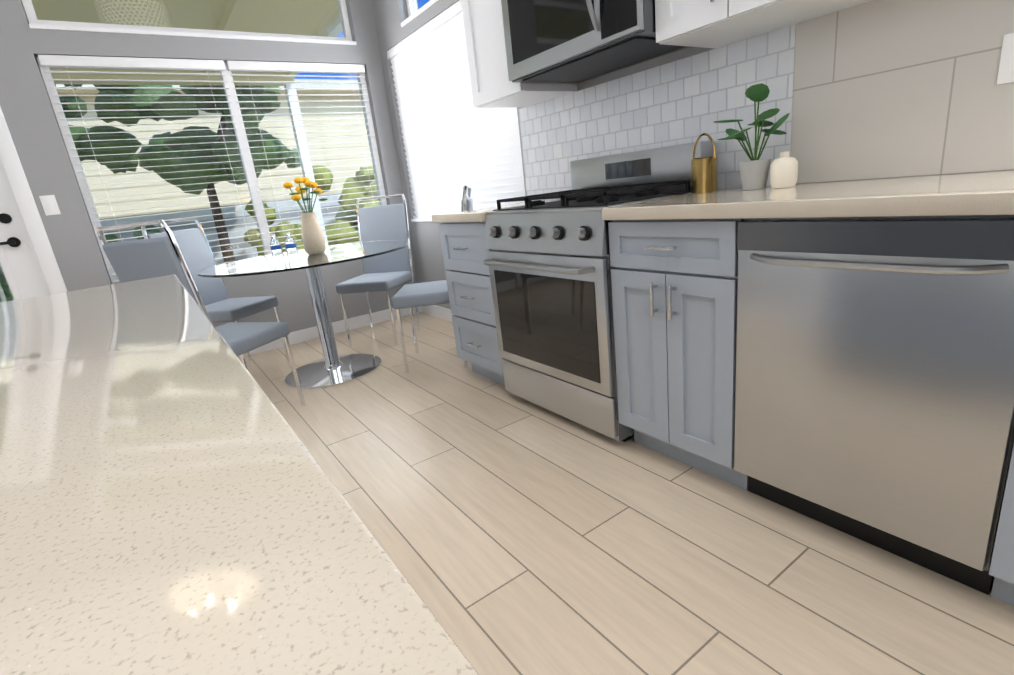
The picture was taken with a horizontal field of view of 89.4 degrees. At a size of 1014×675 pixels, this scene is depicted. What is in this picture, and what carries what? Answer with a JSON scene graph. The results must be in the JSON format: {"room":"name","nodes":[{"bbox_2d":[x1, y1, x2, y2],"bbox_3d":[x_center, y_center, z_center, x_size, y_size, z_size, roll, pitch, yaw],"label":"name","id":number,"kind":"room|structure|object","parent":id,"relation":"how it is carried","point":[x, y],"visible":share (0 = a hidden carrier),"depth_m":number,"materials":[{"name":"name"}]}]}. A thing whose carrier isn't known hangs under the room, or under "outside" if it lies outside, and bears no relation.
{"room":"dining room and kitchen","nodes":[
{"label":"dining room and kitchen","id":0,"kind":"room"},
{"bbox_2d":[0,0,417,331],"bbox_3d":[-2.514,-1.402,3.286,3.720,3.400,0.150,-17,20,-32],"label":"wall","id":1,"kind":"structure","parent":0,"point":[26,106],"depth_m":3.28,"materials":[{"name":"paint"}]},
{"bbox_2d":[0,167,47,301],"bbox_3d":[-3.259,-0.499,2.886,0.848,2.049,0.104,-17,20,-32],"label":"patio door","id":2,"kind":"structure","parent":1,"relation":"in","point":[20,268],"depth_m":3.10,"materials":[{"name":"metal"}]},
{"bbox_2d":[0,107,67,294],"bbox_3d":[-3.279,-0.549,2.908,1.030,2.160,0.170,-17,20,-32],"label":"door frame","id":3,"kind":"structure","parent":1,"relation":"attached to","point":[27,211],"depth_m":3.06,"materials":[{"name":"white wood"}]},
{"bbox_2d":[39,195,60,215],"bbox_3d":[-2.784,-0.806,3.120,0.072,0.116,0.008,-17,20,-32],"label":"light switch","id":4,"kind":"object","parent":1,"relation":"attached to","point":[49,204],"visible":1,"depth_m":3.12,"materials":[{"name":"white plastic"}]},
{"bbox_2d":[22,0,356,44],"bbox_3d":[-2.014,-2.263,3.432,1.940,0.487,0.132,-17,20,-32],"label":"window","id":5,"kind":"structure","parent":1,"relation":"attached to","point":[35,22],"depth_m":3.41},
{"bbox_2d":[36,57,386,283],"bbox_3d":[-1.882,-1.239,3.749,2.013,1.407,0.132,-17,20,-32],"label":"window","id":6,"kind":"structure","parent":1,"relation":"in","point":[249,170],"depth_m":3.66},
{"bbox_2d":[38,55,267,283],"bbox_3d":[-2.277,-1.119,3.461,0.982,1.382,0.056,-17,20,-32],"label":"window blind","id":7,"kind":"object","parent":6,"relation":"attached to","point":[61,61],"visible":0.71,"depth_m":3.33,"materials":[{"name":"white plastic"}]},
{"bbox_2d":[226,60,385,248],"bbox_3d":[-1.462,-1.372,3.992,0.982,1.382,0.056,-17,20,-32],"label":"window blind","id":8,"kind":"object","parent":6,"relation":"attached to","point":[254,66],"visible":0.75,"depth_m":3.87,"materials":[{"name":"white plastic"}]},
{"bbox_2d":[239,307,420,357],"bbox_3d":[-1.733,0.014,4.051,2.360,0.095,0.013,-17,20,-32],"label":"baseboard","id":9,"kind":"structure","parent":1,"relation":"attached to","point":[303,335],"depth_m":4.26,"materials":[{"name":"white wood"}]},
{"bbox_2d":[240,312,1013,674],"bbox_3d":[0.181,0.981,0.431,3.870,0.100,8.640,-17,20,-32],"label":"floor","id":10,"kind":"structure","parent":0,"point":[512,534],"depth_m":1.46,"materials":[{"name":"brown wood"}]},
{"bbox_2d":[96,220,305,405],"bbox_3d":[-1.423,-0.051,2.491,0.432,1.045,0.526,0,18,21],"label":"dining chair","id":11,"kind":"object","parent":10,"relation":"on","point":[134,260],"visible":0.56,"depth_m":2.19,"materials":[{"name":"silver metal"}]},
{"bbox_2d":[141,217,288,370],"bbox_3d":[-1.888,-0.267,3.391,0.526,1.045,0.432,-1,17,18],"label":"dining chair","id":12,"kind":"object","parent":10,"relation":"on","point":[220,305],"visible":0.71,"depth_m":3.42,"materials":[{"name":"silver metal"}]},
{"bbox_2d":[0,274,478,674],"bbox_3d":[-0.342,0.659,-0.090,1.055,0.925,2.510,-17,20,-32],"label":"kitchen island","id":13,"kind":"object","parent":10,"relation":"on","point":[173,500],"visible":1,"depth_m":0.18,"materials":[{"name":"beige stone"}]},
{"bbox_2d":[197,240,408,388],"bbox_3d":[-1.155,-0.141,3.204,1.200,0.748,1.200,-17,20,-32],"label":"dining table","id":14,"kind":"object","parent":10,"relation":"on","point":[333,367],"visible":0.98,"depth_m":3.13,"materials":[{"name":"clear glass"}]},
{"bbox_2d":[270,234,283,260],"bbox_3d":[-1.354,-0.529,3.002,0.061,0.150,0.061,-17,20,-32],"label":"bottle","id":15,"kind":"object","parent":14,"relation":"on","point":[276,248],"visible":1,"depth_m":2.98,"materials":[{"name":"plastic"}]},
{"bbox_2d":[285,232,298,258],"bbox_3d":[-1.263,-0.537,2.991,0.061,0.150,0.061,-17,20,-32],"label":"bottle","id":16,"kind":"object","parent":14,"relation":"on","point":[291,247],"visible":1,"depth_m":2.97,"materials":[{"name":"plastic"}]},
{"bbox_2d":[283,177,327,254],"bbox_3d":[-1.194,-0.738,3.102,0.240,0.454,0.202,-17,20,-32],"label":"vase","id":17,"kind":"object","parent":14,"relation":"on","point":[313,239],"visible":1,"depth_m":3.06,"materials":[{"name":"beige ceramic"}]},
{"bbox_2d":[336,194,419,346],"bbox_3d":[-0.982,-0.511,3.853,0.432,1.045,0.526,-2,17,16],"label":"dining chair","id":18,"kind":"object","parent":10,"relation":"on","point":[386,272],"visible":0.94,"depth_m":3.93,"materials":[{"name":"silver metal"}]},
{"bbox_2d":[391,185,472,372],"bbox_3d":[-0.423,-0.362,3.142,0.526,1.045,0.432,-6,17,1],"label":"dining chair","id":19,"kind":"object","parent":10,"relation":"on","point":[410,296],"visible":0.56,"depth_m":3.00,"materials":[{"name":"silver metal"}]},
{"bbox_2d":[438,222,504,384],"bbox_3d":[0.055,-0.228,2.806,0.646,0.874,0.476,-17,20,-32],"label":"base cabinet","id":20,"kind":"object","parent":10,"relation":"on","point":[465,256],"visible":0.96,"depth_m":2.64,"materials":[{"name":"grey wood"}]},
{"bbox_2d":[431,199,559,222],"bbox_3d":[0.003,-0.666,2.683,0.642,0.040,0.493,-17,20,-32],"label":"countertop","id":21,"kind":"structure","parent":20,"relation":"on","point":[475,215],"depth_m":2.55,"materials":[{"name":"stone"}]},
{"bbox_2d":[483,141,712,441],"bbox_3d":[0.370,-0.220,2.264,0.697,1.100,0.742,-17,20,-32],"label":"gas range","id":22,"kind":"object","parent":10,"relation":"on","point":[550,267],"visible":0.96,"depth_m":2.07,"materials":[{"name":"silver metal"}]},
{"bbox_2d":[608,219,747,489],"bbox_3d":[0.760,-0.016,1.826,0.646,0.874,0.468,-17,20,-32],"label":"base cabinet","id":23,"kind":"object","parent":10,"relation":"on","point":[674,282],"visible":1,"depth_m":1.63,"materials":[{"name":"grey wood"}]},
{"bbox_2d":[734,215,1013,594],"bbox_3d":[1.050,0.081,1.392,0.671,0.873,0.584,-17,20,-32],"label":"dishwasher","id":24,"kind":"object","parent":10,"relation":"on","point":[874,401],"visible":0.98,"depth_m":1.18,"materials":[{"name":"silver metal"}]},
{"bbox_2d":[989,446,1013,605],"bbox_3d":[1.478,0.201,0.827,0.646,0.874,0.845,-17,20,-32],"label":"base cabinet","id":25,"kind":"object","parent":10,"relation":"on","point":[1001,571],"visible":1,"depth_m":1.07,"materials":[{"name":"grey wood"}]},
{"bbox_2d":[602,170,1013,219],"bbox_3d":[1.280,-0.281,0.906,0.642,0.040,2.443,-17,20,-32],"label":"countertop","id":26,"kind":"structure","parent":25,"relation":"on","point":[977,193],"depth_m":1.23,"materials":[{"name":"stone"}]},
{"bbox_2d":[691,133,716,193],"bbox_3d":[0.728,-0.644,1.891,0.090,0.208,0.097,-17,20,-32],"label":"canister","id":27,"kind":"object","parent":26,"relation":"on","point":[703,174],"visible":1,"depth_m":1.87,"materials":[{"name":"gold metal"}]},
{"bbox_2d":[714,83,789,189],"bbox_3d":[0.828,-0.682,1.747,0.216,0.342,0.254,-17,20,-32],"label":"potted plant","id":28,"kind":"object","parent":26,"relation":"on","point":[754,171],"visible":1,"depth_m":1.73,"materials":[{"name":"green plant"}]},
{"bbox_2d":[770,152,797,187],"bbox_3d":[0.908,-0.550,1.679,0.080,0.112,0.080,-17,20,-32],"label":"jar","id":29,"kind":"object","parent":26,"relation":"on","point":[784,171],"visible":1,"depth_m":1.65,"materials":[{"name":"ceramic"}]},
{"bbox_2d":[372,0,1004,308],"bbox_3d":[1.375,-2.201,0.600,0.150,5.600,8.640,-17,20,-32],"label":"wall","id":30,"kind":"structure","parent":0,"point":[390,16],"depth_m":4.03,"materials":[{"name":"paint"}]},
{"bbox_2d":[401,0,437,26],"bbox_3d":[-0.483,-2.446,3.294,0.132,0.557,0.904,-17,20,-32],"label":"window","id":31,"kind":"structure","parent":30,"relation":"in","point":[413,11],"depth_m":3.62,"materials":[{"name":"white"}]},
{"bbox_2d":[411,218,431,221],"bbox_3d":[-0.369,-1.488,3.577,0.132,1.307,1.614,-17,20,-32],"label":"nook window","id":32,"kind":"structure","parent":30,"relation":"in","point":[420,219],"depth_m":4.23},
{"bbox_2d":[420,305,452,320],"bbox_3d":[-0.280,-0.130,3.973,0.013,0.095,1.700,-17,20,-32],"label":"baseboard","id":33,"kind":"structure","parent":30,"relation":"attached to","point":[438,311],"depth_m":4.39,"materials":[{"name":"white wood"}]},
{"bbox_2d":[386,0,524,217],"bbox_3d":[-0.390,-1.493,3.561,0.056,1.282,1.608,-17,20,-32],"label":"window blind","id":34,"kind":"object","parent":30,"relation":"attached to","point":[455,141],"visible":0.6,"depth_m":3.54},
{"bbox_2d":[461,0,577,107],"bbox_3d":[0.043,-1.715,2.398,0.346,1.100,0.480,-17,20,-32],"label":"upper cabinet","id":35,"kind":"object","parent":30,"relation":"attached to","point":[491,87],"depth_m":2.47,"materials":[{"name":"white wood"}]},
{"bbox_2d":[501,0,688,82],"bbox_3d":[0.343,-1.314,2.007,0.477,0.436,0.746,-17,20,-32],"label":"microwave","id":36,"kind":"object","parent":30,"relation":"attached to","point":[562,41],"visible":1,"depth_m":1.97,"materials":[{"name":"silver metal"}]},
{"bbox_2d":[655,0,836,48],"bbox_3d":[0.730,-1.508,1.443,0.346,1.100,0.655,-17,20,-32],"label":"upper cabinet","id":37,"kind":"object","parent":30,"relation":"attached to","point":[715,24],"depth_m":1.61,"materials":[{"name":"white wood"}]},
{"bbox_2d":[519,0,1013,200],"bbox_3d":[1.155,-0.728,1.489,0.009,0.504,3.675,-17,20,-32],"label":"tile backsplash","id":38,"kind":"structure","parent":30,"relation":"attached to","point":[876,89],"depth_m":1.64,"materials":[{"name":"white tile"}]},
{"bbox_2d":[997,33,1013,84],"bbox_3d":[1.286,-0.705,1.285,0.008,0.116,0.072,-17,20,-32],"label":"electrical outlet plate","id":39,"kind":"object","parent":38,"relation":"attached to","point":[1006,71],"visible":1,"depth_m":1.30,"materials":[{"name":"white plastic"}]},
{"bbox_2d":[793,0,871,10],"bbox_3d":[0.988,-1.430,1.085,0.346,1.100,0.493,-17,20,-32],"label":"upper cabinet","id":40,"kind":"object","parent":30,"relation":"attached to","point":[839,4],"depth_m":1.48,"materials":[{"name":"white wood"}]},
{"label":"outside","id":41,"kind":"structure","parent":0,"visible":0},
{"bbox_3d":[-5.263,-0.865,9.160,32.000,0.130,35.200,-17,20,-32],"label":"ground","id":42,"kind":"structure","parent":41,"visible":0},
{"bbox_2d":[55,84,141,164],"bbox_3d":[-6.246,-2.376,6.271,3.431,4.632,3.253,-17,20,-32],"label":"tree","id":43,"kind":"object","parent":42,"relation":"on","point":[110,136],"depth_m":6.66,"materials":[{"name":"green plant"}]},
{"bbox_2d":[2,194,341,271],"bbox_3d":[-0.294,-0.135,1.886,32.000,1.700,19.200,-17,20,-32],"label":"fence","id":44,"kind":"object","parent":42,"relation":"on","point":[224,210],"depth_m":9.67,"materials":[{"name":"white wood"}]},
{"bbox_2d":[0,165,379,301],"bbox_3d":[-4.123,-1.924,8.870,8.670,1.881,1.640,-16,19,-28],"label":"tree","id":45,"kind":"object","parent":42,"relation":"on","point":[3,291],"depth_m":9.07,"materials":[{"name":"green plant"}]},
{"bbox_2d":[93,84,300,261],"bbox_3d":[-4.508,-2.686,7.815,2.668,3.959,2.986,-17,20,-32],"label":"tree","id":46,"kind":"object","parent":42,"relation":"on","point":[222,151],"depth_m":7.22,"materials":[{"name":"green plant"}]},
{"bbox_2d":[56,79,372,218],"bbox_3d":[-11.979,-3.953,13.166,17.900,5.100,9.000,-17,20,-32],"label":"house","id":47,"kind":"structure","parent":42,"relation":"on","point":[267,181],"depth_m":12.40,"materials":[{"name":"beige"}]},
{"bbox_3d":[-3.555,-0.006,5.248,6.200,0.089,3.698,-17,20,-32],"label":"patio slab","id":48,"kind":"object","parent":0,"visible":0},
{"bbox_2d":[31,0,342,245],"bbox_3d":[-4.114,-1.362,4.559,5.650,3.010,3.708,-17,20,-32],"label":"roof","id":49,"kind":"structure","parent":48,"relation":"on","point":[211,19],"depth_m":4.98,"materials":[{"name":"white"}]}
]}

